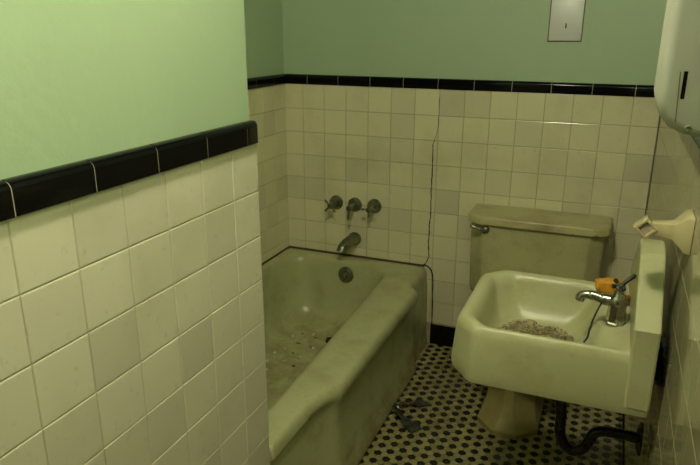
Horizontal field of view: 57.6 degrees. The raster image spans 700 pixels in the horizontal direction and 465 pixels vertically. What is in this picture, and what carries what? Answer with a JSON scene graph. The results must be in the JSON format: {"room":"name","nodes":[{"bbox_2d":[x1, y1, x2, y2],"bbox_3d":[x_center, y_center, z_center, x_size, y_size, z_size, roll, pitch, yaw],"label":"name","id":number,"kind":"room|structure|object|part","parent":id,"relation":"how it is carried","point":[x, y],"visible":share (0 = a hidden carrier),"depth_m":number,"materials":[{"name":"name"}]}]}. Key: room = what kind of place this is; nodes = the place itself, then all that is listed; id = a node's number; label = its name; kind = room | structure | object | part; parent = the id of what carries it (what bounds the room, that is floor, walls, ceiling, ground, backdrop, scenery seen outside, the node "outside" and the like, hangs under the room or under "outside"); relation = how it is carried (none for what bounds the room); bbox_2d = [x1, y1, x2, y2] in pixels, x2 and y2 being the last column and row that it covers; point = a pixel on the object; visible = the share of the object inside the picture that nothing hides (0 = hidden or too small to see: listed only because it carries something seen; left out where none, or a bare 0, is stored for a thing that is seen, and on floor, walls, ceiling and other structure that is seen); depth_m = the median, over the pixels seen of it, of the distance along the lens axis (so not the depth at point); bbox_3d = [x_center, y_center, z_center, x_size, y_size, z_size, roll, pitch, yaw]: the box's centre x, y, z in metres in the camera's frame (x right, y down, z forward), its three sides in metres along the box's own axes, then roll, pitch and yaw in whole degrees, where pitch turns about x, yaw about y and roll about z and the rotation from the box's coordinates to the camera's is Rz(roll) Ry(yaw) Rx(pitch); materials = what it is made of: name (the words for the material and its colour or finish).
{"room":"bathroom","nodes":[
{"label":"bathroom","id":0,"kind":"room"},
{"bbox_2d":[0,0,269,464],"bbox_3d":[-1.052,0.073,0.491,0.825,2.420,2.436,7,19,21],"label":"wall partition","id":1,"kind":"structure","parent":0,"point":[132,332],"depth_m":1.08,"materials":[{"name":"white tile"}]},
{"bbox_2d":[0,120,257,221],"bbox_3d":[-0.665,0.110,0.357,0.019,0.049,2.401,7,19,21],"label":"trim","id":2,"kind":"structure","parent":1,"relation":"attached to","point":[23,194],"depth_m":1.00,"materials":[{"name":"black tile"}]},
{"bbox_2d":[244,0,289,264],"bbox_3d":[-0.637,-0.512,2.329,0.126,2.420,1.720,7,19,21],"label":"wall","id":3,"kind":"structure","parent":0,"point":[263,18],"depth_m":2.88,"materials":[{"name":"white tile"}]},
{"bbox_2d":[247,74,285,88],"bbox_3d":[-0.581,-0.511,2.314,0.016,0.043,1.463,7,19,21],"label":"trim","id":4,"kind":"structure","parent":3,"relation":"attached to","point":[263,81],"depth_m":2.79,"materials":[{"name":"black tile"}]},
{"bbox_2d":[282,0,666,343],"bbox_3d":[0.460,-0.634,2.722,1.900,2.420,0.139,7,19,21],"label":"wall","id":5,"kind":"structure","parent":0,"point":[428,156],"depth_m":2.71,"materials":[{"name":"white tile"}]},
{"bbox_2d":[324,195,342,212],"bbox_3d":[-0.081,-0.132,2.992,0.068,0.068,0.090,7,19,21],"label":"handle","id":6,"kind":"object","parent":5,"relation":"attached to","point":[336,202],"visible":1,"depth_m":3.01,"materials":[{"name":"silver metal"}]},
{"bbox_3d":[-0.085,-0.129,2.984,0.026,0.026,0.071,7,19,21],"label":"stem","id":7,"kind":"part","parent":6,"relation":"part of","materials":[{"name":"silver metal"}]},
{"bbox_2d":[336,232,360,253],"bbox_3d":[-0.009,0.054,2.991,0.066,0.079,0.148,9,20,26],"label":"tub spout","id":8,"kind":"object","parent":5,"relation":"attached to","point":[354,238],"visible":1,"depth_m":2.97,"materials":[{"name":"silver metal"}]},
{"bbox_2d":[346,197,361,218],"bbox_3d":[0.007,-0.112,2.960,0.068,0.084,0.090,7,19,21],"label":"handle","id":9,"kind":"object","parent":5,"relation":"attached to","point":[354,204],"visible":1,"depth_m":2.98,"materials":[{"name":"silver metal"}]},
{"bbox_3d":[0.003,-0.117,2.950,0.026,0.026,0.071,7,19,21],"label":"stem","id":10,"kind":"part","parent":9,"relation":"part of","materials":[{"name":"silver metal"}]},
{"bbox_2d":[361,199,380,217],"bbox_3d":[0.098,-0.111,2.922,0.076,0.076,0.090,7,19,21],"label":"handle","id":11,"kind":"object","parent":5,"relation":"attached to","point":[374,205],"visible":1,"depth_m":2.94,"materials":[{"name":"silver metal"}]},
{"bbox_3d":[0.094,-0.108,2.913,0.026,0.026,0.071,7,19,21],"label":"stem","id":12,"kind":"part","parent":11,"relation":"part of","materials":[{"name":"silver metal"}]},
{"bbox_2d":[430,324,455,346],"bbox_3d":[0.774,0.531,2.886,0.848,0.100,0.009,7,19,21],"label":"baseboard","id":13,"kind":"structure","parent":5,"relation":"attached to","point":[441,335],"depth_m":3.01,"materials":[{"name":"black tile"}]},
{"bbox_2d":[285,74,654,96],"bbox_3d":[0.435,-0.622,2.671,1.595,0.043,0.016,7,19,21],"label":"trim","id":14,"kind":"structure","parent":5,"relation":"attached to","point":[369,81],"depth_m":2.62,"materials":[{"name":"black tile"}]},
{"bbox_2d":[547,0,585,41],"bbox_3d":[0.830,-0.841,2.433,0.127,0.214,0.013,7,19,21],"label":"wall plate","id":15,"kind":"object","parent":5,"relation":"attached to","point":[566,19],"visible":1,"depth_m":2.44,"materials":[{"name":"silver metal"}]},
{"bbox_2d":[358,342,619,464],"bbox_3d":[-0.243,1.130,1.364,1.800,0.121,4.000,7,19,21],"label":"floor","id":16,"kind":"structure","parent":0,"point":[451,433],"depth_m":2.37,"materials":[{"name":"tile"}]},
{"bbox_2d":[262,248,426,464],"bbox_3d":[-0.231,0.502,2.482,0.759,0.388,1.451,7,19,21],"label":"bathtub","id":17,"kind":"object","parent":16,"relation":"on","point":[328,408],"visible":0.57,"depth_m":2.52,"materials":[{"name":"ceramic"}]},
{"bbox_3d":[-0.021,0.201,3.015,0.078,0.078,0.022,7,19,21],"label":"overflow plate","id":18,"kind":"part","parent":17,"relation":"part of","materials":[{"name":"silver metal"}]},
{"bbox_2d":[392,399,431,432],"bbox_3d":[0.228,0.694,2.473,0.147,0.033,0.222,7,19,21],"label":"strip","id":19,"kind":"object","parent":16,"relation":"on","point":[411,426],"visible":1,"depth_m":2.44,"materials":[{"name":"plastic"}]},
{"bbox_2d":[468,203,611,439],"bbox_3d":[0.672,0.340,2.474,0.552,0.714,0.685,7,19,21],"label":"toilet","id":20,"kind":"object","parent":16,"relation":"on","point":[536,241],"visible":0.62,"depth_m":2.51,"materials":[{"name":"beige ceramic"}]},
{"bbox_3d":[0.526,-0.015,2.583,0.082,0.043,0.028,0,18,0],"label":"flush lever","id":21,"kind":"part","parent":20,"relation":"part of","materials":[{"name":"silver metal"}]},
{"bbox_3d":[0.765,0.119,2.644,0.521,0.330,0.186,7,19,21],"label":"tank","id":22,"kind":"part","parent":20,"relation":"part of","materials":[{"name":"white ceramic"}]},
{"bbox_3d":[0.765,-0.051,2.583,0.552,0.035,0.204,7,19,21],"label":"tank lid","id":23,"kind":"part","parent":20,"relation":"part of","materials":[{"name":"white ceramic"}]},
{"bbox_2d":[624,116,699,464],"bbox_3d":[0.518,0.014,0.692,0.139,2.420,4.020,7,19,21],"label":"wall","id":24,"kind":"structure","parent":0,"point":[671,434],"depth_m":1.28,"materials":[{"name":"beige tile"}]},
{"bbox_2d":[451,238,665,455],"bbox_3d":[0.502,0.280,1.556,0.452,0.582,0.419,7,19,21],"label":"sink","id":25,"kind":"object","parent":24,"relation":"attached to","point":[616,369],"visible":0.98,"depth_m":1.39,"materials":[{"name":"ceramic"}]},
{"bbox_2d":[497,319,574,340],"bbox_3d":[0.449,0.263,1.554,0.245,0.044,0.225,-14,22,-37],"label":"debris heap","id":26,"kind":"object","parent":25,"relation":"in","point":[537,328],"visible":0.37,"depth_m":1.61,"materials":[{"name":"grey gravel"}]},
{"bbox_2d":[451,270,648,417],"bbox_3d":[0.491,0.237,1.548,0.429,0.138,0.418,7,19,21],"label":"basin","id":27,"kind":"object","parent":25,"relation":"in","point":[604,372],"depth_m":1.40,"materials":[{"name":"ceramic"}]},
{"bbox_2d":[575,274,636,326],"bbox_3d":[0.572,0.143,1.436,0.118,0.116,0.050,12,21,32],"label":"tap","id":28,"kind":"object","parent":25,"relation":"on","point":[617,302],"visible":1,"depth_m":1.41,"materials":[{"name":"silver metal"}]},
{"bbox_2d":[583,304,601,342],"bbox_3d":[0.538,0.196,1.405,0.008,0.064,0.111,13,22,34],"label":"cord","id":29,"kind":"object","parent":28,"relation":"hanging from","point":[599,306],"visible":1,"depth_m":1.40,"materials":[{"name":"black rubber"}]},
{"bbox_3d":[0.557,0.147,1.443,0.087,0.030,0.027,11,21,31],"label":"spout","id":30,"kind":"part","parent":28,"relation":"part of","materials":[{"name":"silver metal"}]},
{"bbox_3d":[0.604,0.108,1.407,0.046,0.033,0.044,12,21,32],"label":"cross handle","id":31,"kind":"part","parent":28,"relation":"part of","materials":[{"name":"silver metal"}]},
{"bbox_2d":[595,277,622,293],"bbox_3d":[0.649,0.134,1.593,0.070,0.038,0.038,4,18,12],"label":"soap bar","id":32,"kind":"object","parent":25,"relation":"on","point":[603,285],"visible":0.6,"depth_m":1.58,"materials":[{"name":"orange wax"}]},
{"bbox_2d":[624,294,630,304],"bbox_3d":[0.657,0.162,1.524,0.032,0.026,0.027,0,18,-1],"label":"soap piece","id":33,"kind":"object","parent":25,"relation":"on","point":[627,296],"visible":0.27,"depth_m":1.51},
{"bbox_2d":[619,413,623,464],"bbox_3d":[0.486,1.085,1.149,0.009,0.100,3.598,7,19,21],"label":"baseboard","id":34,"kind":"structure","parent":24,"relation":"attached to","point":[621,416],"depth_m":2.21,"materials":[{"name":"black tile"}]},
{"bbox_2d":[624,238,665,411],"bbox_3d":[0.667,0.164,1.448,0.050,0.295,0.419,7,19,21],"label":"backsplash","id":35,"kind":"structure","parent":24,"relation":"attached to","point":[646,291],"depth_m":1.30,"materials":[{"name":"ceramic"}]},
{"bbox_2d":[633,209,695,254],"bbox_3d":[0.600,-0.007,1.227,0.100,0.072,0.074,7,19,21],"label":"towel bar bracket","id":36,"kind":"object","parent":24,"relation":"attached to","point":[680,230],"visible":1,"depth_m":1.21,"materials":[{"name":"ceramic"}]},
{"bbox_2d":[654,0,699,136],"bbox_3d":[0.336,-0.220,0.520,0.128,0.278,0.111,7,19,21],"label":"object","id":37,"kind":"object","parent":24,"relation":"attached to","point":[677,80],"visible":1,"depth_m":0.52,"materials":[{"name":"metal"}]},
{"bbox_2d":[677,131,699,174],"bbox_3d":[0.487,-0.023,0.796,0.018,0.043,3.600,7,19,21],"label":"trim","id":38,"kind":"structure","parent":24,"relation":"attached to","point":[691,143],"depth_m":1.24,"materials":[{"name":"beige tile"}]}
]}

